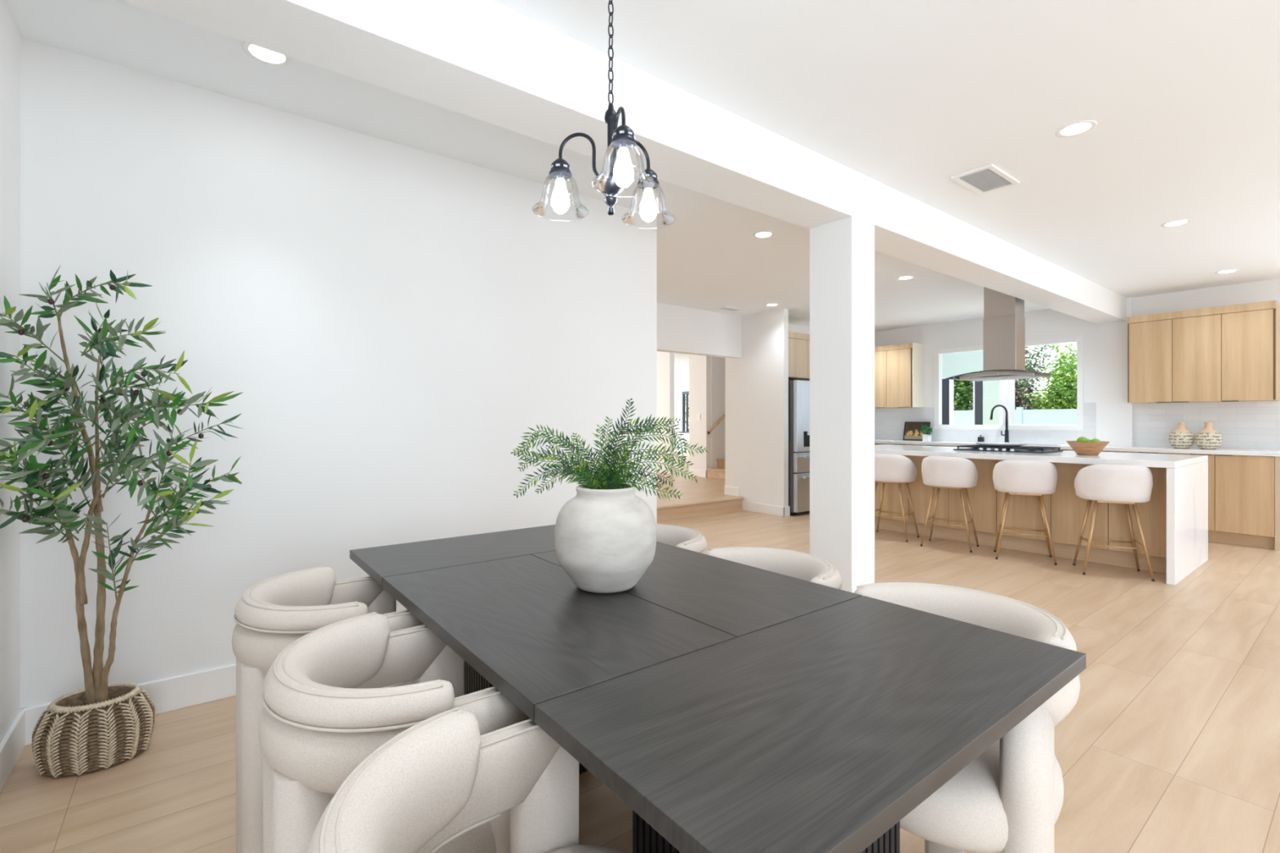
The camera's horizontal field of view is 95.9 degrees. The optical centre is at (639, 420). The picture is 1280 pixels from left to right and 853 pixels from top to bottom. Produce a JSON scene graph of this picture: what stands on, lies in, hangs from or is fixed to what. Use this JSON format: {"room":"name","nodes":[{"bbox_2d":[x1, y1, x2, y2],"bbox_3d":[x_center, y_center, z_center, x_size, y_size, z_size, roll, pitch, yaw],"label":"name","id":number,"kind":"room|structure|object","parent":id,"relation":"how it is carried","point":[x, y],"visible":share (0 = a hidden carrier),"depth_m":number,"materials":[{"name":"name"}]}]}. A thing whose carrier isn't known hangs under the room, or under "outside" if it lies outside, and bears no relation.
{"room":"dining room","nodes":[
{"label":"dining room","id":0,"kind":"room"},
{"bbox_2d":[0,0,20,742],"bbox_3d":[-0.372,-0.110,-0.495,0.150,2.670,6.869,0,0,-38],"label":"wall","id":1,"kind":"structure","parent":0,"point":[10,37],"depth_m":2.05,"materials":[{"name":"paint"}]},
{"bbox_2d":[0,708,25,793],"bbox_3d":[-0.331,1.155,-0.413,0.015,0.140,6.549,0,0,-38],"label":"baseboard","id":2,"kind":"structure","parent":1,"relation":"attached to","point":[11,746],"depth_m":2.02,"materials":[{"name":"white paint"}]},
{"bbox_2d":[20,37,657,709],"bbox_3d":[-1.205,-0.110,3.123,3.247,2.670,0.120,0,0,-38],"label":"wall","id":3,"kind":"structure","parent":0,"point":[391,321],"depth_m":2.71,"materials":[{"name":"paint"}]},
{"bbox_2d":[22,663,235,746],"bbox_3d":[-1.104,1.155,3.115,3.097,0.140,0.015,0,0,-38],"label":"baseboard","id":4,"kind":"structure","parent":3,"relation":"attached to","point":[178,692],"depth_m":2.46,"materials":[{"name":"white paint"}]},
{"bbox_2d":[119,0,1126,324],"bbox_3d":[2.005,-1.310,4.098,9.222,0.270,0.285,0,0,-38],"label":"beam","id":5,"kind":"structure","parent":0,"point":[489,61],"depth_m":2.31,"materials":[{"name":"paint"}]},
{"bbox_2d":[0,510,1279,852],"bbox_3d":[2.694,1.285,3.180,9.650,0.120,9.150,0,0,-38],"label":"floor","id":6,"kind":"structure","parent":0,"point":[1170,741],"depth_m":2.26,"materials":[{"name":"brown wood"}]},
{"bbox_2d":[31,682,155,777],"bbox_3d":[-1.970,1.105,2.092,0.335,0.233,0.266,0,0,-18],"label":"woven basket","id":7,"kind":"object","parent":6,"relation":"on","point":[71,736],"visible":0.95,"depth_m":2.01,"materials":[{"name":"beige wicker"}]},
{"bbox_2d":[0,264,243,705],"bbox_3d":[-1.732,0.340,2.007,0.776,1.741,0.584,0,0,-14],"label":"tree","id":8,"kind":"object","parent":7,"relation":"in","point":[95,679],"visible":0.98,"depth_m":2.00,"materials":[{"name":"green plant"}]},
{"bbox_2d":[231,565,423,852],"bbox_3d":[-0.822,0.839,1.639,0.551,0.772,0.524,0,0,-38],"label":"dining chair","id":9,"kind":"object","parent":6,"relation":"on","point":[273,613],"visible":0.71,"depth_m":1.41,"materials":[{"name":"beige fabric"}]},
{"bbox_2d":[258,612,529,852],"bbox_3d":[-0.464,0.839,1.201,0.551,0.772,0.524,0,0,-38],"label":"dining chair","id":10,"kind":"object","parent":6,"relation":"on","point":[331,697],"visible":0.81,"depth_m":1.00,"materials":[{"name":"beige fabric"}]},
{"bbox_2d":[434,822,496,852],"bbox_3d":[-0.435,0.782,1.224,0.482,0.165,0.492,0,0,-38],"label":"seat cushion","id":11,"kind":"object","parent":10,"relation":"on","point":[482,838],"depth_m":1.03,"materials":[{"name":"beige fabric"}]},
{"bbox_2d":[306,707,623,852],"bbox_3d":[-0.124,0.839,0.744,0.551,0.772,0.524,0,0,-38],"label":"dining chair","id":12,"kind":"object","parent":6,"relation":"on","point":[437,780],"visible":0.98,"depth_m":0.86,"materials":[{"name":"beige fabric"}]},
{"bbox_2d":[545,844,623,852],"bbox_3d":[-0.095,0.782,0.766,0.482,0.165,0.492,0,0,-38],"label":"seat cushion","id":13,"kind":"object","parent":12,"relation":"on","point":[548,848],"depth_m":0.97,"materials":[{"name":"beige fabric"}]},
{"bbox_2d":[656,524,706,554],"bbox_3d":[0.001,0.839,2.311,0.551,0.772,0.524,0,0,-38],"label":"dining chair","id":14,"kind":"object","parent":6,"relation":"on","point":[682,537],"visible":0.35,"depth_m":2.41,"materials":[{"name":"beige fabric"}]},
{"bbox_2d":[349,524,1086,852],"bbox_3d":[-0.077,0.845,1.616,0.970,0.760,1.916,0,0,-38],"label":"dining table","id":15,"kind":"object","parent":6,"relation":"on","point":[733,707],"visible":0.75,"depth_m":1.05,"materials":[{"name":"grey wood"}]},
{"bbox_2d":[554,483,656,593],"bbox_3d":[-0.096,0.324,1.624,0.286,0.280,0.286,0,0,-38],"label":"vase","id":16,"kind":"object","parent":15,"relation":"on","point":[606,540],"visible":0.91,"depth_m":1.52,"materials":[{"name":"ceramic"}]},
{"bbox_2d":[510,398,708,500],"bbox_3d":[-0.088,0.130,1.633,0.564,0.390,0.224,0,0,5],"label":"arrangement","id":17,"kind":"object","parent":16,"relation":"in","point":[609,478],"visible":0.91,"depth_m":1.62,"materials":[{"name":"green plant"}]},
{"bbox_2d":[706,546,842,589],"bbox_3d":[0.365,0.839,1.840,0.551,0.772,0.524,0,0,-38],"label":"dining chair","id":18,"kind":"object","parent":6,"relation":"on","point":[796,564],"visible":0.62,"depth_m":1.98,"materials":[{"name":"beige fabric"}]},
{"bbox_2d":[788,379,809,515],"bbox_3d":[2.134,0.350,7.938,0.890,1.750,0.867,0,0,-38],"label":"refrigerator","id":19,"kind":"object","parent":6,"relation":"on","point":[798,390],"visible":0.3,"depth_m":7.44,"materials":[{"name":"grey metal"}]},
{"bbox_2d":[876,443,907,444],"bbox_3d":[3.918,0.780,8.642,0.613,0.890,0.470,0,0,-38],"label":"base cabinet","id":20,"kind":"object","parent":6,"relation":"on","point":[877,443],"visible":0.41,"depth_m":8.47,"materials":[{"name":"brown wood"}]},
{"bbox_2d":[874,453,919,542],"bbox_3d":[2.656,0.783,6.098,0.478,0.887,0.449,0,0,44],"label":"bar stool","id":21,"kind":"object","parent":6,"relation":"on","point":[893,468],"visible":0.81,"depth_m":5.92,"materials":[{"name":"fabric"}]},
{"bbox_2d":[907,444,940,446],"bbox_3d":[4.205,0.780,8.270,0.613,0.890,0.470,0,0,-38],"label":"base cabinet","id":22,"kind":"object","parent":6,"relation":"on","point":[908,444],"visible":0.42,"depth_m":8.09,"materials":[{"name":"brown wood"}]},
{"bbox_2d":[920,456,978,552],"bbox_3d":[3.021,0.783,5.634,0.478,0.887,0.449,0,0,40],"label":"bar stool","id":23,"kind":"object","parent":6,"relation":"on","point":[937,472],"visible":1,"depth_m":5.48,"materials":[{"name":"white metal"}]},
{"bbox_2d":[853,582,1079,852],"bbox_3d":[0.721,0.839,1.382,0.551,0.772,0.524,0,0,-38],"label":"dining chair","id":24,"kind":"object","parent":6,"relation":"on","point":[1010,798],"visible":0.51,"depth_m":1.14,"materials":[{"name":"beige fabric"}]},
{"bbox_2d":[899,739,1063,852],"bbox_3d":[0.692,0.782,1.360,0.482,0.165,0.492,0,0,-38],"label":"seat cushion","id":25,"kind":"object","parent":24,"relation":"on","point":[980,809],"depth_m":1.12,"materials":[{"name":"beige fabric"}]},
{"bbox_2d":[992,459,1057,564],"bbox_3d":[3.425,0.783,5.149,0.478,0.887,0.449,0,0,29],"label":"bar stool","id":26,"kind":"object","parent":6,"relation":"on","point":[1011,477],"visible":1,"depth_m":4.99,"materials":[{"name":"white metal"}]},
{"bbox_2d":[874,444,1208,585],"bbox_3d":[3.575,0.764,5.880,1.280,0.922,3.008,0,0,-38],"label":"kitchen island","id":27,"kind":"object","parent":6,"relation":"on","point":[1174,521],"visible":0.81,"depth_m":5.07,"materials":[{"name":"white stone"}]},
{"bbox_2d":[874,444,1208,468],"bbox_3d":[3.575,0.328,5.880,1.280,0.050,3.008,0,0,-38],"label":"island countertop","id":28,"kind":"structure","parent":27,"relation":"on","point":[1146,460],"depth_m":5.13,"materials":[{"name":"white stone"}]},
{"bbox_2d":[953,444,1062,453],"bbox_3d":[3.735,0.281,5.876,0.570,0.042,0.800,0,0,-38],"label":"gas cooktop","id":29,"kind":"object","parent":28,"relation":"in","point":[974,447],"visible":0.95,"depth_m":5.75,"materials":[{"name":"black metal"}]},
{"bbox_2d":[975,441,1026,446],"bbox_3d":[3.672,0.237,5.884,0.285,0.031,0.481,0,0,-38],"label":"sink","id":30,"kind":"object","parent":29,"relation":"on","point":[983,443],"visible":1,"depth_m":5.79,"materials":[{"name":"white ceramic"}]},
{"bbox_2d":[1065,440,1110,455],"bbox_3d":[3.996,0.242,5.152,0.316,0.120,0.316,0,0,-38],"label":"fruit bowl","id":31,"kind":"object","parent":28,"relation":"on","point":[1086,448],"visible":0.93,"depth_m":5.07,"materials":[{"name":"brown wood"}]},
{"bbox_2d":[1076,435,1087,441],"bbox_3d":[3.950,0.170,5.155,0.076,0.078,0.076,0,0,-38],"label":"apple","id":32,"kind":"object","parent":31,"relation":"in","point":[1082,438],"visible":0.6,"depth_m":5.13,"materials":[{"name":"green food"}]},
{"bbox_2d":[1089,437,1100,441],"bbox_3d":[4.029,0.186,5.109,0.076,0.078,0.076,0,0,-38],"label":"apple","id":33,"kind":"object","parent":31,"relation":"in","point":[1095,439],"visible":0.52,"depth_m":5.09,"materials":[{"name":"green food"}]},
{"bbox_2d":[1072,464,1155,581],"bbox_3d":[3.799,0.783,4.647,0.478,0.887,0.449,0,0,26],"label":"bar stool","id":34,"kind":"object","parent":6,"relation":"on","point":[1127,485],"visible":1,"depth_m":4.50,"materials":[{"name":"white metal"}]},
{"bbox_2d":[1112,451,1161,453],"bbox_3d":[5.617,0.780,6.438,0.613,0.890,0.405,0,0,-38],"label":"base cabinet","id":35,"kind":"object","parent":6,"relation":"on","point":[1113,451],"visible":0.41,"depth_m":6.25,"materials":[{"name":"brown wood"}]},
{"bbox_2d":[1161,453,1216,542],"bbox_3d":[5.864,0.780,6.117,0.613,0.890,0.405,0,0,-38],"label":"base cabinet","id":36,"kind":"object","parent":6,"relation":"on","point":[1211,532],"visible":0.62,"depth_m":5.80,"materials":[{"name":"brown wood"}]},
{"bbox_2d":[1214,454,1279,551],"bbox_3d":[6.122,0.780,5.783,0.613,0.890,0.440,0,0,-38],"label":"base cabinet","id":37,"kind":"object","parent":6,"relation":"on","point":[1245,485],"depth_m":5.60,"materials":[{"name":"brown wood"}]},
{"bbox_2d":[874,439,1279,456],"bbox_3d":[4.854,0.315,7.413,0.638,0.040,4.580,0,0,-38],"label":"countertop","id":38,"kind":"structure","parent":37,"relation":"on","point":[1063,446],"depth_m":6.22,"materials":[{"name":"white stone"}]},
{"bbox_2d":[902,422,930,440],"bbox_3d":[4.156,0.155,8.674,0.086,0.283,0.380,0,0,-38],"label":"framed picture","id":39,"kind":"object","parent":38,"relation":"on","point":[911,430],"visible":0.79,"depth_m":8.70,"materials":[{"name":"black"}]},
{"bbox_2d":[904,435,922,439],"bbox_3d":[4.136,0.247,8.658,0.013,0.056,0.348,0,0,-38],"label":"shelf","id":40,"kind":"object","parent":39,"relation":"attached to","point":[906,437],"depth_m":8.69,"materials":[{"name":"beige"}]},
{"bbox_2d":[919,424,933,441],"bbox_3d":[4.127,0.174,8.303,0.199,0.240,0.201,0,0,-38],"label":"potted plant","id":41,"kind":"object","parent":38,"relation":"on","point":[926,437],"visible":1,"depth_m":8.28,"materials":[{"name":"green plant"}]},
{"bbox_2d":[977,435,984,441],"bbox_3d":[4.722,0.243,7.993,0.058,0.101,0.070,0,0,-38],"label":"soap dispenser","id":42,"kind":"object","parent":38,"relation":"on","point":[980,438],"visible":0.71,"depth_m":7.97,"materials":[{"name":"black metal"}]},
{"bbox_2d":[990,404,1008,442],"bbox_3d":[4.803,0.037,7.727,0.291,0.513,0.070,0,0,-9],"label":"tap","id":43,"kind":"object","parent":38,"relation":"on","point":[1006,432],"visible":0.87,"depth_m":7.72,"materials":[{"name":"black metal"}]},
{"bbox_2d":[1026,444,1058,445],"bbox_3d":[4.910,0.412,7.317,0.408,0.225,0.698,0,0,-38],"label":"sink","id":44,"kind":"object","parent":38,"relation":"in","point":[1026,444],"visible":0.03,"depth_m":7.35,"materials":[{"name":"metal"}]},
{"bbox_2d":[1168,422,1194,448],"bbox_3d":[5.822,0.154,6.206,0.206,0.280,0.206,0,0,-38],"label":"vase","id":45,"kind":"object","parent":38,"relation":"on","point":[1180,437],"visible":1,"depth_m":6.15,"materials":[{"name":"beige ceramic"}]},
{"bbox_2d":[1194,422,1222,448],"bbox_3d":[5.949,0.154,6.041,0.206,0.280,0.206,0,0,-38],"label":"vase","id":46,"kind":"object","parent":38,"relation":"on","point":[1206,438],"visible":1,"depth_m":5.99,"materials":[{"name":"beige ceramic"}]},
{"bbox_2d":[3,0,1279,331],"bbox_3d":[2.694,-1.505,3.180,9.650,0.120,9.150,0,0,-38],"label":"ceiling","id":47,"kind":"structure","parent":0,"point":[909,96],"depth_m":2.69,"materials":[{"name":"white paint"}]},
{"bbox_2d":[241,41,292,66],"bbox_3d":[-1.464,-1.444,2.268,0.166,0.003,0.166,0,0,-38],"label":"recessed light","id":48,"kind":"object","parent":47,"relation":"in","point":[261,55],"visible":0.69,"depth_m":2.28,"materials":[{"name":"white plastic"}]},
{"bbox_2d":[532,0,675,228],"bbox_3d":[-0.053,-1.012,1.632,0.402,0.863,0.420,0,0,-38],"label":"chandelier","id":49,"kind":"object","parent":47,"relation":"hanging from","point":[615,175],"visible":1,"depth_m":1.62,"materials":[{"name":"black metal"}]},
{"bbox_2d":[715,306,742,311],"bbox_3d":[1.147,-1.439,7.416,0.330,0.012,0.170,0,0,-38],"label":"ceiling vent","id":50,"kind":"object","parent":47,"relation":"in","point":[723,308],"visible":1,"depth_m":7.39,"materials":[{"name":"white metal"}]},
{"bbox_2d":[752,231,774,238],"bbox_3d":[0.958,-1.444,4.475,0.166,0.003,0.166,0,0,-38],"label":"recessed light","id":51,"kind":"object","parent":47,"relation":"in","point":[763,234],"visible":1,"depth_m":4.47,"materials":[{"name":"white plastic"}]},
{"bbox_2d":[765,303,778,306],"bbox_3d":[1.643,-1.444,7.174,0.166,0.003,0.166,0,0,-38],"label":"recessed light","id":52,"kind":"object","parent":47,"relation":"in","point":[767,304],"visible":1,"depth_m":7.17,"materials":[{"name":"white plastic"}]},
{"bbox_2d":[896,275,914,279],"bbox_3d":[2.681,-1.444,5.827,0.166,0.003,0.166,0,0,-38],"label":"recessed light","id":53,"kind":"object","parent":47,"relation":"in","point":[904,277],"visible":1,"depth_m":5.82,"materials":[{"name":"white ceramic"}]},
{"bbox_2d":[950,164,1019,195],"bbox_3d":[2.066,-1.439,3.450,0.405,0.012,0.225,0,0,-38],"label":"ceiling vent","id":54,"kind":"object","parent":47,"relation":"in","point":[989,178],"visible":1,"depth_m":3.44,"materials":[{"name":"white metal"}]},
{"bbox_2d":[946,286,1065,381],"bbox_3d":[3.676,-0.934,5.830,0.580,1.019,0.880,0,0,-38],"label":"range hood","id":55,"kind":"object","parent":47,"relation":"attached to","point":[1004,319],"visible":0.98,"depth_m":5.74,"materials":[{"name":"silver metal"}]},
{"bbox_2d":[1055,120,1097,137],"bbox_3d":[2.156,-1.444,2.854,0.166,0.003,0.166,0,0,-38],"label":"recessed light","id":56,"kind":"object","parent":47,"relation":"in","point":[1080,127],"visible":1,"depth_m":2.85,"materials":[{"name":"white plastic"}]},
{"bbox_2d":[1160,219,1191,226],"bbox_3d":[3.916,-1.444,4.216,0.166,0.003,0.166,0,0,-38],"label":"recessed light","id":57,"kind":"object","parent":47,"relation":"in","point":[1180,222],"visible":1,"depth_m":4.21,"materials":[{"name":"white plastic"}]},
{"bbox_2d":[1214,269,1239,273],"bbox_3d":[5.675,-1.444,5.578,0.166,0.003,0.166,0,0,-38],"label":"recessed light","id":58,"kind":"object","parent":47,"relation":"in","point":[1228,271],"visible":1,"depth_m":5.57,"materials":[{"name":"white plastic"}]},
{"bbox_2d":[674,371,688,455],"bbox_3d":[1.014,-0.295,14.856,4.500,2.700,6.700,0,0,-38],"label":"wall","id":59,"kind":"structure","parent":0,"point":[681,380],"depth_m":18.03,"materials":[{"name":"paint"}]},
{"bbox_2d":[681,391,688,433],"bbox_3d":[1.601,-0.270,17.618,0.080,1.290,0.860,0,0,-38],"label":"window","id":60,"kind":"structure","parent":59,"relation":"in","point":[686,393],"depth_m":17.90,"materials":[{"name":"grey"}]},
{"bbox_2d":[674,352,688,373],"bbox_3d":[-0.539,-1.585,12.334,10.200,0.120,9.000,0,0,-38],"label":"ceiling","id":61,"kind":"structure","parent":0,"point":[681,361],"depth_m":15.14,"materials":[{"name":"white paint"}]},
{"bbox_2d":[657,351,711,477],"bbox_3d":[-0.761,-0.235,13.375,0.120,2.580,6.680,0,0,-38],"label":"wall","id":62,"kind":"structure","parent":0,"point":[700,366],"depth_m":11.01,"materials":[{"name":"paint"}]},
{"bbox_2d":[688,469,706,477],"bbox_3d":[1.079,0.985,10.876,0.015,0.130,0.475,0,0,-38],"label":"baseboard","id":63,"kind":"structure","parent":62,"relation":"attached to","point":[702,473],"depth_m":10.84,"materials":[{"name":"white paint"}]},
{"bbox_2d":[696,413,700,420],"bbox_3d":[1.095,-0.075,10.854,0.012,0.120,0.120,0,0,-38],"label":"light switch","id":64,"kind":"object","parent":62,"relation":"attached to","point":[698,415],"visible":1,"depth_m":10.85,"materials":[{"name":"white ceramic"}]},
{"bbox_2d":[657,453,734,505],"bbox_3d":[-0.500,1.198,12.283,10.200,0.295,9.130,0,0,-38],"label":"floor","id":65,"kind":"structure","parent":0,"point":[705,488],"depth_m":8.96,"materials":[{"name":"brown wood"}]},
{"bbox_2d":[657,496,744,509],"bbox_3d":[-0.169,1.055,6.749,3.970,0.024,0.100,0,0,-38],"label":"trim","id":66,"kind":"structure","parent":65,"relation":"attached to","point":[678,504],"depth_m":7.42,"materials":[{"name":"brown wood"}]},
{"bbox_2d":[706,458,724,479],"bbox_3d":[2.528,0.304,10.984,2.457,1.489,1.077,0,0,-38],"label":"staircase","id":67,"kind":"structure","parent":65,"relation":"on","point":[718,473],"depth_m":10.58,"materials":[{"name":"brown wood"}]},
{"bbox_2d":[711,356,724,468],"bbox_3d":[2.487,-0.295,11.699,2.980,2.700,0.100,0,0,-38],"label":"wall","id":68,"kind":"structure","parent":0,"point":[717,364],"depth_m":10.85,"materials":[{"name":"paint"}]},
{"bbox_2d":[707,414,724,434],"bbox_3d":[1.967,-0.410,11.203,1.834,1.327,0.077,0,0,-38],"label":"handrail","id":69,"kind":"object","parent":68,"relation":"attached to","point":[723,416],"visible":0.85,"depth_m":10.74,"materials":[{"name":"brown wood"}]},
{"bbox_2d":[657,302,809,358],"bbox_3d":[0.946,-0.210,7.703,6.800,2.870,0.150,0,0,-38],"label":"wall","id":70,"kind":"structure","parent":0,"point":[680,330],"depth_m":7.48,"materials":[{"name":"paint"}]},
{"bbox_2d":[657,498,742,521],"bbox_3d":[-0.168,1.146,6.747,3.970,0.158,0.045,0,0,-38],"label":"step","id":71,"kind":"structure","parent":70,"relation":"attached to","point":[695,510],"depth_m":7.43,"materials":[{"name":"brown wood"}]},
{"bbox_2d":[724,485,738,496],"bbox_3d":[1.286,0.988,8.101,0.015,0.125,0.265,0,0,-38],"label":"baseboard","id":72,"kind":"object","parent":70,"relation":"attached to","point":[729,491],"visible":1,"depth_m":8.09,"materials":[{"name":"white paint"}]},
{"bbox_2d":[788,331,809,381],"bbox_3d":[2.051,-0.875,8.048,0.950,0.600,0.651,0,0,-38],"label":"upper cabinet","id":73,"kind":"object","parent":70,"relation":"attached to","point":[798,343],"visible":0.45,"depth_m":7.70,"materials":[{"name":"brown wood"}]},
{"bbox_2d":[724,308,788,506],"bbox_3d":[1.562,-0.210,7.828,0.090,2.870,1.035,0,0,-38],"label":"wall","id":74,"kind":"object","parent":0,"point":[757,382],"visible":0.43,"depth_m":7.71,"materials":[{"name":"paint"}]},
{"bbox_2d":[742,501,783,516],"bbox_3d":[1.629,1.163,7.655,0.015,0.125,0.710,0,0,-38],"label":"baseboard","id":75,"kind":"object","parent":74,"relation":"attached to","point":[748,506],"visible":1,"depth_m":7.63,"materials":[{"name":"white paint"}]},
{"bbox_2d":[783,506,790,516],"bbox_3d":[1.883,1.163,7.412,0.120,0.125,0.015,0,0,-38],"label":"baseboard","id":76,"kind":"structure","parent":74,"relation":"attached to","point":[786,509],"depth_m":7.40,"materials":[{"name":"white paint"}]},
{"bbox_2d":[809,216,874,592],"bbox_3d":[1.222,0.025,3.495,0.242,2.400,0.285,0,0,-38],"label":"wall column","id":77,"kind":"structure","parent":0,"point":[842,251],"depth_m":3.40,"materials":[{"name":"paint"}]},
{"bbox_2d":[874,278,1279,448],"bbox_3d":[6.350,-0.110,6.136,0.150,2.670,9.170,0,0,-38],"label":"wall","id":78,"kind":"structure","parent":0,"point":[1048,323],"depth_m":7.24,"materials":[{"name":"paint"}]},
{"bbox_2d":[874,342,924,408],"bbox_3d":[3.790,-0.677,9.059,0.338,0.956,1.171,0,0,-38],"label":"upper cabinet","id":79,"kind":"object","parent":78,"relation":"attached to","point":[899,369],"visible":0.54,"depth_m":8.69,"materials":[{"name":"brown wood"}]},
{"bbox_2d":[874,407,934,440],"bbox_3d":[3.967,0.045,9.096,0.012,0.500,1.330,0,0,-38],"label":"backsplash","id":80,"kind":"structure","parent":78,"relation":"attached to","point":[889,423],"depth_m":9.01,"materials":[{"name":"tile"}]},
{"bbox_2d":[933,429,1083,444],"bbox_3d":[4.927,0.207,7.851,0.012,0.175,1.815,0,0,-38],"label":"backsplash","id":81,"kind":"structure","parent":78,"relation":"attached to","point":[1041,437],"depth_m":7.75,"materials":[{"name":"tile"}]},
{"bbox_2d":[934,335,1083,431],"bbox_3d":[4.963,-0.468,7.879,0.100,1.175,1.815,0,0,-38],"label":"window","id":82,"kind":"structure","parent":78,"relation":"in","point":[1008,385],"depth_m":7.80,"materials":[{"name":"white paint"}]},
{"bbox_2d":[1083,402,1096,439],"bbox_3d":[5.522,0.035,7.078,0.012,0.520,0.135,0,0,-38],"label":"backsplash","id":83,"kind":"structure","parent":78,"relation":"attached to","point":[1089,408],"depth_m":7.07,"materials":[{"name":"tile"}]},
{"bbox_2d":[1127,300,1279,403],"bbox_3d":[5.999,-0.690,6.192,0.338,0.981,1.136,0,0,-38],"label":"upper cabinet","id":84,"kind":"object","parent":78,"relation":"attached to","point":[1228,353],"visible":1,"depth_m":6.02,"materials":[{"name":"brown wood"}]},
{"bbox_2d":[1133,400,1279,449],"bbox_3d":[6.133,0.042,6.284,0.012,0.506,1.190,0,0,-38],"label":"backsplash","id":85,"kind":"structure","parent":78,"relation":"attached to","point":[1254,424],"depth_m":6.19,"materials":[{"name":"tile"}]},
{"bbox_2d":[1096,297,1133,446],"bbox_3d":[5.656,-0.575,6.882,0.040,1.740,0.340,0,0,-38],"label":"wall","id":86,"kind":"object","parent":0,"point":[1114,414],"visible":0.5,"depth_m":6.86,"materials":[{"name":"paint"}]},
{"label":"outside","id":87,"kind":"structure","parent":0,"visible":0},
{"bbox_3d":[13.246,1.425,22.828,31.150,0.200,32.000,0,0,-38],"label":"ground","id":88,"kind":"structure","parent":87,"visible":0},
{"bbox_2d":[953,379,973,410],"bbox_3d":[9.346,-0.769,16.773,3.601,4.190,1.710,0,0,-26],"label":"shrub","id":89,"kind":"object","parent":88,"relation":"on","point":[962,390],"visible":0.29,"depth_m":16.31,"materials":[{"name":"green plant"}]},
{"bbox_2d":[942,351,1002,425],"bbox_3d":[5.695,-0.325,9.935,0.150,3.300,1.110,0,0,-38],"label":"building","id":90,"kind":"structure","parent":88,"relation":"on","point":[987,394],"depth_m":9.81,"materials":[{"name":"grey paint"}]},
{"bbox_2d":[953,407,1076,424],"bbox_3d":[9.306,0.495,14.137,0.120,1.660,15.720,0,0,-38],"label":"vinyl fence","id":91,"kind":"object","parent":88,"relation":"on","point":[1046,416],"visible":0.09,"depth_m":13.83,"materials":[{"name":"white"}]},
{"bbox_2d":[1014,367,1045,409],"bbox_3d":[9.924,-0.219,15.329,1.250,3.090,1.304,0,0,-38],"label":"shrub","id":92,"kind":"object","parent":88,"relation":"on","point":[1018,398],"visible":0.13,"depth_m":15.07,"materials":[{"name":"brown plant"}]},
{"bbox_2d":[1014,345,1053,397],"bbox_3d":[8.255,-0.323,12.460,1.236,3.296,0.928,0,0,-38],"label":"tree","id":93,"kind":"object","parent":88,"relation":"on","point":[1028,352],"visible":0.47,"depth_m":12.40,"materials":[{"name":"green plant"}]},
{"bbox_2d":[1018,386,1061,409],"bbox_3d":[10.947,0.178,16.004,2.914,2.296,1.950,0,0,-35],"label":"shrub","id":94,"kind":"object","parent":88,"relation":"on","point":[1032,403],"visible":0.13,"depth_m":15.24,"materials":[{"name":"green plant"}]},
{"bbox_2d":[1026,343,1076,408],"bbox_3d":[11.049,-0.718,15.109,1.548,4.088,3.084,0,0,33],"label":"shrub","id":95,"kind":"object","parent":88,"relation":"on","point":[1065,387],"visible":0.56,"depth_m":14.91,"materials":[{"name":"green plant"}]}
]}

